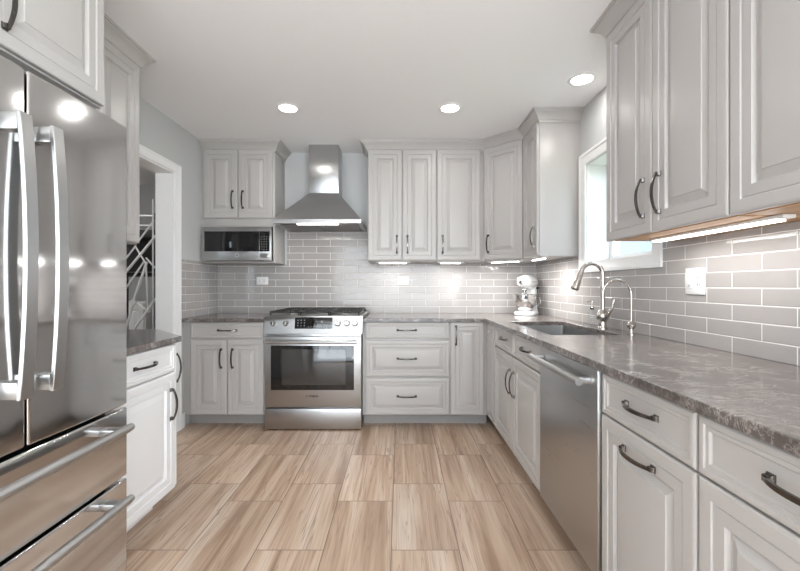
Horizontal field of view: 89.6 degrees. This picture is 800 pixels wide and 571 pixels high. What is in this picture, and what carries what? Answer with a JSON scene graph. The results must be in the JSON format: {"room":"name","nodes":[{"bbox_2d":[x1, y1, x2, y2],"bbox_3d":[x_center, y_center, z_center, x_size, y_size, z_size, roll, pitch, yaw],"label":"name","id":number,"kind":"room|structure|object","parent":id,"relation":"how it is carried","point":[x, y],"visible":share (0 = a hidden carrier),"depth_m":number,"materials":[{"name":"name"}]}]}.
{"room":"kitchen","nodes":[
{"label":"kitchen","id":0,"kind":"room"},
{"bbox_2d":[129,185,154,299],"bbox_3d":[-3.166,-0.065,5.260,2.468,2.470,0.120,0,0,0],"label":"wall","id":1,"kind":"structure","parent":0,"point":[146,192],"depth_m":5.20,"materials":[{"name":"grey paint"}]},
{"bbox_2d":[139,97,201,425],"bbox_3d":[-1.862,-0.065,0.475,0.140,2.470,6.950,0,0,0],"label":"wall","id":2,"kind":"structure","parent":0,"point":[158,133],"depth_m":3.34,"materials":[{"name":"grey paint"}]},
{"bbox_2d":[0,0,103,108],"bbox_3d":[-1.439,-0.991,1.138,0.706,0.618,0.966,0,0,0],"label":"upper cabinet","id":3,"kind":"object","parent":2,"relation":"attached to","point":[60,42],"visible":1,"depth_m":1.35,"materials":[{"name":"grey paint"}]},
{"bbox_2d":[100,13,155,243],"bbox_3d":[-1.600,-0.765,1.950,0.382,1.070,0.751,0,0,0],"label":"upper cabinet","id":4,"kind":"object","parent":2,"relation":"attached to","point":[124,57],"visible":0.14,"depth_m":2.16,"materials":[{"name":"grey paint"}]},
{"bbox_2d":[139,144,181,432],"bbox_3d":[-1.853,0.102,2.889,0.158,2.135,0.768,0,0,0],"label":"door frame","id":5,"kind":"structure","parent":2,"relation":"attached to","point":[164,177],"depth_m":3.18,"materials":[{"name":"white paint"}]},
{"bbox_2d":[182,412,184,428],"bbox_3d":[-1.784,1.110,3.304,0.016,0.120,0.060,0,0,0],"label":"baseboard","id":6,"kind":"structure","parent":2,"relation":"attached to","point":[183,414],"depth_m":3.31,"materials":[{"name":"white paint"}]},
{"bbox_2d":[182,259,217,317],"bbox_3d":[-1.788,0.027,3.626,0.008,0.486,0.648,0,0,0],"label":"backsplash","id":7,"kind":"structure","parent":2,"relation":"attached to","point":[199,279],"depth_m":3.59,"materials":[{"name":"tile"}]},
{"bbox_2d":[218,153,369,264],"bbox_3d":[-0.184,-0.065,4.010,3.495,2.470,0.120,0,0,0],"label":"wall","id":8,"kind":"structure","parent":0,"point":[354,165],"depth_m":3.95,"materials":[{"name":"grey paint"}]},
{"bbox_2d":[198,139,291,263],"bbox_3d":[-1.427,-0.753,3.762,0.728,1.094,0.376,0,0,0],"label":"upper cabinet","id":9,"kind":"object","parent":8,"relation":"attached to","point":[243,180],"visible":0.95,"depth_m":3.62,"materials":[{"name":"grey paint"}]},
{"bbox_2d":[256,277,267,284],"bbox_3d":[-1.345,-0.046,3.937,0.114,0.076,0.010,0,0,0],"label":"wall outlet","id":10,"kind":"object","parent":8,"relation":"attached to","point":[259,280],"visible":1,"depth_m":3.94,"materials":[{"name":"white plastic"}]},
{"bbox_2d":[272,145,365,231],"bbox_3d":[-0.704,-0.910,3.673,0.750,0.778,0.535,0,0,0],"label":"range hood","id":11,"kind":"object","parent":8,"relation":"attached to","point":[323,209],"visible":1,"depth_m":3.65,"materials":[{"name":"metal"}]},
{"bbox_2d":[218,231,535,312],"bbox_3d":[-0.225,-0.130,3.946,3.119,0.800,0.008,0,0,0],"label":"backsplash","id":12,"kind":"structure","parent":8,"relation":"attached to","point":[322,269],"depth_m":3.94,"materials":[{"name":"tile"}]},
{"bbox_2d":[203,227,272,260],"bbox_3d":[-1.454,-0.370,3.762,0.613,0.304,0.349,0,0,0],"label":"microwave","id":13,"kind":"object","parent":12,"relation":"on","point":[219,243],"visible":0.98,"depth_m":3.59,"materials":[{"name":"metal"}]},
{"bbox_2d":[360,139,436,262],"bbox_3d":[-0.013,-0.760,3.762,0.686,1.080,0.376,0,0,0],"label":"upper cabinet","id":14,"kind":"object","parent":8,"relation":"attached to","point":[402,173],"visible":1,"depth_m":3.62,"materials":[{"name":"grey paint"}]},
{"bbox_2d":[376,262,409,263],"bbox_3d":[-0.065,-0.211,3.717,0.310,0.018,0.035,0,0,0],"label":"light","id":15,"kind":"object","parent":14,"relation":"attached to","point":[376,262],"visible":0.94,"depth_m":3.70,"materials":[{"name":"white plastic"}]},
{"bbox_2d":[397,277,408,284],"bbox_3d":[0.029,-0.046,3.937,0.114,0.076,0.010,0,0,0],"label":"wall outlet","id":16,"kind":"object","parent":8,"relation":"attached to","point":[400,280],"visible":1,"depth_m":3.94,"materials":[{"name":"white plastic"}]},
{"bbox_2d":[434,139,483,262],"bbox_3d":[0.544,-0.760,3.762,0.426,1.080,0.376,0,0,0],"label":"upper cabinet","id":17,"kind":"object","parent":8,"relation":"attached to","point":[460,162],"visible":0.95,"depth_m":3.62,"materials":[{"name":"grey paint"}]},
{"bbox_2d":[437,262,463,263],"bbox_3d":[0.465,-0.211,3.717,0.240,0.018,0.035,0,0,0],"label":"light","id":18,"kind":"object","parent":17,"relation":"attached to","point":[437,262],"visible":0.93,"depth_m":3.70,"materials":[{"name":"white plastic"}]},
{"bbox_2d":[479,128,558,262],"bbox_3d":[1.036,-0.760,3.641,0.613,1.080,0.617,0,0,0],"label":"upper cabinet","id":19,"kind":"object","parent":8,"relation":"attached to","point":[503,152],"visible":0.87,"depth_m":3.48,"materials":[{"name":"grey paint"}]},
{"bbox_2d":[488,260,522,262],"bbox_3d":[0.926,-0.211,3.555,0.320,0.018,0.035,0,0,45],"label":"light","id":20,"kind":"object","parent":19,"relation":"attached to","point":[505,261],"visible":0.98,"depth_m":3.54,"materials":[{"name":"white plastic"}]},
{"bbox_2d":[104,0,611,184],"bbox_3d":[-1.379,-1.330,1.125,6.043,0.060,8.550,0,0,0],"label":"ceiling","id":21,"kind":"structure","parent":0,"point":[354,70],"depth_m":2.37,"materials":[{"name":"paint"}]},
{"bbox_2d":[276,103,299,112],"bbox_3d":[-0.820,-1.296,2.950,0.172,0.007,0.172,0,0,0],"label":"recessed light","id":22,"kind":"object","parent":21,"relation":"in","point":[284,107],"visible":1,"depth_m":2.94,"materials":[{"name":"white plastic"}]},
{"bbox_2d":[438,103,461,112],"bbox_3d":[0.366,-1.296,2.950,0.172,0.007,0.172,0,0,0],"label":"recessed light","id":23,"kind":"object","parent":21,"relation":"in","point":[447,107],"visible":1,"depth_m":2.94,"materials":[{"name":"white plastic"}]},
{"bbox_2d":[567,72,596,85],"bbox_3d":[1.146,-1.296,2.537,0.172,0.007,0.172,0,0,0],"label":"recessed light","id":24,"kind":"object","parent":21,"relation":"in","point":[583,78],"visible":1,"depth_m":2.52,"materials":[{"name":"white plastic"}]},
{"bbox_2d":[127,415,590,570],"bbox_3d":[-1.379,1.200,1.125,6.043,0.060,8.550,0,0,0],"label":"floor","id":25,"kind":"structure","parent":0,"point":[244,496],"depth_m":2.16,"materials":[{"name":"brown wood"}]},
{"bbox_2d":[0,55,134,570],"bbox_3d":[-1.365,0.273,1.132,0.801,1.795,0.840,0,0,0],"label":"refrigerator","id":26,"kind":"object","parent":25,"relation":"on","point":[64,500],"visible":1,"depth_m":1.21,"materials":[{"name":"metal"}]},
{"bbox_2d":[129,300,151,328],"bbox_3d":[-3.550,0.680,4.950,1.100,0.980,0.440,0,0,0],"label":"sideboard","id":27,"kind":"object","parent":25,"relation":"on","point":[146,323],"visible":0.06,"depth_m":4.74,"materials":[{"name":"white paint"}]},
{"bbox_2d":[127,199,154,328],"bbox_3d":[-2.524,0.184,3.942,0.566,1.972,0.415,0,0,0],"label":"metal rack","id":28,"kind":"object","parent":25,"relation":"on","point":[141,255],"visible":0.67,"depth_m":3.75,"materials":[{"name":"silver metal"}]},
{"bbox_2d":[127,268,154,272],"bbox_3d":[-2.546,-0.145,3.960,0.508,0.030,0.380,0,0,0],"label":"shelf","id":29,"kind":"object","parent":28,"relation":"attached to","point":[132,270],"depth_m":3.77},
{"bbox_2d":[139,235,151,241],"bbox_3d":[-2.546,-0.463,3.960,0.508,0.025,0.380,0,0,0],"label":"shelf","id":30,"kind":"object","parent":28,"relation":"attached to","point":[145,238],"depth_m":3.82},
{"bbox_2d":[119,343,181,531],"bbox_3d":[-1.470,0.735,2.011,0.642,0.870,0.872,0,0,0],"label":"base cabinet","id":31,"kind":"object","parent":25,"relation":"on","point":[151,405],"visible":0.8,"depth_m":1.92,"materials":[{"name":"white paint"}]},
{"bbox_2d":[127,329,181,354],"bbox_3d":[-1.481,0.285,2.027,0.622,0.030,0.905,0,0,0],"label":"countertop","id":32,"kind":"structure","parent":31,"relation":"on","point":[138,340],"depth_m":2.05,"materials":[{"name":"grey stone"}]},
{"bbox_2d":[184,322,266,422],"bbox_3d":[-1.443,0.735,3.614,0.697,0.870,0.670,0,0,0],"label":"base cabinet","id":33,"kind":"object","parent":25,"relation":"on","point":[224,362],"visible":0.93,"depth_m":3.32,"materials":[{"name":"grey paint"}]},
{"bbox_2d":[182,313,274,321],"bbox_3d":[-1.443,0.285,3.625,0.698,0.030,0.650,0,0,0],"label":"countertop","id":34,"kind":"structure","parent":33,"relation":"on","point":[217,317],"depth_m":3.40,"materials":[{"name":"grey stone"}]},
{"bbox_2d":[263,307,368,428],"bbox_3d":[-0.702,0.691,3.555,0.805,0.959,0.764,0,0,0],"label":"range","id":35,"kind":"object","parent":25,"relation":"on","point":[314,356],"visible":1,"depth_m":3.25,"materials":[{"name":"metal"}]},
{"bbox_2d":[264,307,368,317],"bbox_3d":[-0.702,0.238,3.607,0.805,0.054,0.660,0,0,0],"label":"cooktop","id":36,"kind":"object","parent":35,"relation":"in","point":[291,312],"depth_m":3.40,"materials":[{"name":"metal"}]},
{"bbox_2d":[363,322,448,422],"bbox_3d":[0.050,0.735,3.615,0.718,0.870,0.669,0,0,0],"label":"base cabinet","id":37,"kind":"object","parent":25,"relation":"on","point":[406,364],"visible":0.95,"depth_m":3.32,"materials":[{"name":"grey paint"}]},
{"bbox_2d":[363,313,799,456],"bbox_3d":[0.517,0.285,2.147,1.652,0.030,3.604,0,0,0],"label":"countertop","id":38,"kind":"structure","parent":37,"relation":"on","point":[759,398],"depth_m":1.28,"materials":[{"name":"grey stone"}]},
{"bbox_2d":[513,275,540,315],"bbox_3d":[1.167,0.084,3.735,0.246,0.371,0.333,0,0,12],"label":"stand mixer","id":39,"kind":"object","parent":38,"relation":"on","point":[526,303],"visible":1,"depth_m":3.62,"materials":[{"name":"white metal"}]},
{"bbox_2d":[513,294,540,310],"bbox_3d":[1.146,0.154,3.681,0.229,0.150,0.216,0,0,0],"label":"bowl","id":40,"kind":"object","parent":39,"relation":"on","point":[523,302],"depth_m":3.60,"materials":[{"name":"silver metal"}]},
{"bbox_2d":[522,325,600,334],"bbox_3d":[1.025,0.409,2.615,0.432,0.218,0.862,0,0,0],"label":"sink","id":41,"kind":"object","parent":38,"relation":"in","point":[548,329],"visible":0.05,"depth_m":3.03,"materials":[{"name":"grey metal"}]},
{"bbox_2d":[571,261,615,328],"bbox_3d":[1.202,0.058,2.523,0.239,0.423,0.131,0,0,0],"label":"faucet","id":42,"kind":"object","parent":38,"relation":"on","point":[602,315],"visible":0.98,"depth_m":2.54,"materials":[{"name":"silver metal"}]},
{"bbox_2d":[601,279,636,334],"bbox_3d":[1.202,0.116,2.210,0.187,0.307,0.064,0,0,0],"label":"filter faucet","id":43,"kind":"object","parent":38,"relation":"on","point":[631,324],"visible":1,"depth_m":2.21,"materials":[{"name":"silver metal"}]},
{"bbox_2d":[448,322,486,422],"bbox_3d":[0.572,0.735,3.614,0.324,0.870,0.670,0,0,0],"label":"base cabinet","id":44,"kind":"object","parent":25,"relation":"on","point":[467,340],"visible":0.86,"depth_m":3.32,"materials":[{"name":"grey paint"}]},
{"bbox_2d":[487,323,495,424],"bbox_3d":[1.028,0.735,3.200,0.628,0.870,0.270,0,0,0],"label":"base cabinet","id":45,"kind":"object","parent":25,"relation":"on","point":[491,345],"visible":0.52,"depth_m":3.16,"materials":[{"name":"grey paint"}]},
{"bbox_2d":[495,326,539,491],"bbox_3d":[1.011,0.735,2.554,0.663,0.870,1.022,0,0,0],"label":"base cabinet","id":46,"kind":"object","parent":25,"relation":"on","point":[517,376],"visible":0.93,"depth_m":2.42,"materials":[{"name":"grey paint"}]},
{"bbox_2d":[528,346,604,570],"bbox_3d":[0.972,0.737,1.738,0.666,0.867,0.598,0,0,0],"label":"dishwasher","id":47,"kind":"object","parent":25,"relation":"on","point":[571,412],"visible":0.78,"depth_m":1.63,"materials":[{"name":"metal"}]},
{"bbox_2d":[602,373,702,570],"bbox_3d":[1.011,0.735,1.204,0.663,0.870,0.463,0,0,0],"label":"base cabinet","id":48,"kind":"object","parent":25,"relation":"on","point":[650,442],"visible":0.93,"depth_m":1.17,"materials":[{"name":"grey paint"}]},
{"bbox_2d":[699,414,799,570],"bbox_3d":[1.011,0.735,0.667,0.663,0.870,0.610,0,0,0],"label":"base cabinet","id":49,"kind":"object","parent":25,"relation":"on","point":[749,486],"visible":0.91,"depth_m":0.84,"materials":[{"name":"grey paint"}]},
{"bbox_2d":[540,87,671,272],"bbox_3d":[1.453,-0.065,0.475,0.220,2.470,6.950,0,0,0],"label":"wall","id":50,"kind":"structure","parent":0,"point":[593,120],"depth_m":2.80,"materials":[{"name":"grey paint"}]},
{"bbox_2d":[518,107,583,258],"bbox_3d":[1.158,-0.760,3.147,0.368,1.080,0.426,0,0,0],"label":"upper cabinet","id":51,"kind":"object","parent":50,"relation":"attached to","point":[551,135],"visible":0.97,"depth_m":3.00,"materials":[{"name":"grey paint"}]},
{"bbox_2d":[530,256,547,260],"bbox_3d":[1.097,-0.211,3.190,0.035,0.018,0.300,0,0,0],"label":"light","id":52,"kind":"object","parent":51,"relation":"attached to","point":[543,257],"visible":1,"depth_m":3.13,"materials":[{"name":"white plastic"}]},
{"bbox_2d":[587,152,649,261],"bbox_3d":[1.425,-0.517,2.515,0.163,0.705,0.770,0,0,0],"label":"window","id":53,"kind":"structure","parent":50,"relation":"in","point":[598,248],"depth_m":2.89,"materials":[{"name":"white glass"}]},
{"bbox_2d":[579,137,663,272],"bbox_3d":[1.332,-0.523,2.515,0.022,0.858,0.934,0,0,0],"label":"window trim","id":54,"kind":"structure","parent":50,"relation":"in","point":[654,260],"depth_m":2.73,"materials":[{"name":"white paint"}]},
{"bbox_2d":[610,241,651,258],"bbox_3d":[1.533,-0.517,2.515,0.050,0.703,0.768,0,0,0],"label":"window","id":55,"kind":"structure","parent":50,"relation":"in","point":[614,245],"depth_m":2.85,"materials":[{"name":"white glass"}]},
{"bbox_2d":[536,221,799,365],"bbox_3d":[1.339,0.027,1.825,0.008,0.486,4.250,0,0,0],"label":"backsplash","id":56,"kind":"structure","parent":50,"relation":"attached to","point":[750,304],"depth_m":1.72,"materials":[{"name":"tile"}]},
{"bbox_2d":[590,0,799,241],"bbox_3d":[1.155,-0.758,1.648,0.376,1.084,0.806,0,0,0],"label":"upper cabinet","id":57,"kind":"object","parent":50,"relation":"attached to","point":[668,61],"visible":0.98,"depth_m":1.54,"materials":[{"name":"grey paint"}]},
{"bbox_2d":[648,214,795,241],"bbox_3d":[1.170,-0.207,1.540,0.040,0.018,0.660,0,0,0],"label":"light","id":58,"kind":"object","parent":57,"relation":"attached to","point":[777,218],"visible":1,"depth_m":1.42,"materials":[{"name":"white plastic"}]},
{"bbox_2d":[685,267,704,294],"bbox_3d":[1.329,-0.020,1.818,0.010,0.120,0.118,0,0,0],"label":"wall outlet","id":59,"kind":"object","parent":50,"relation":"attached to","point":[694,277],"visible":1,"depth_m":1.81,"materials":[{"name":"white plastic"}]},
{"bbox_2d":[687,274,691,287],"bbox_3d":[1.326,-0.020,1.847,0.002,0.066,0.033,0,0,0],"label":"rocker switch","id":60,"kind":"object","parent":59,"relation":"attached to","point":[689,276],"depth_m":1.84,"materials":[{"name":"white plastic"}]},
{"bbox_2d":[696,273,701,287],"bbox_3d":[1.326,-0.020,1.790,0.002,0.066,0.033,0,0,0],"label":"receptacle","id":61,"kind":"object","parent":59,"relation":"attached to","point":[698,275],"depth_m":1.79,"materials":[{"name":"white plastic"}]},
{"bbox_2d":[730,0,799,214],"bbox_3d":[1.155,-0.758,0.865,0.376,1.084,0.760,0,0,0],"label":"upper cabinet","id":62,"kind":"object","parent":50,"relation":"attached to","point":[764,34],"visible":0.95,"depth_m":1.13,"materials":[{"name":"grey paint"}]},
{"label":"outside","id":63,"kind":"structure","parent":0,"visible":0},
{"bbox_3d":[15.800,1.630,4.000,28.400,0.080,32.000,0,0,0],"label":"lawn","id":64,"kind":"structure","parent":63,"visible":0},
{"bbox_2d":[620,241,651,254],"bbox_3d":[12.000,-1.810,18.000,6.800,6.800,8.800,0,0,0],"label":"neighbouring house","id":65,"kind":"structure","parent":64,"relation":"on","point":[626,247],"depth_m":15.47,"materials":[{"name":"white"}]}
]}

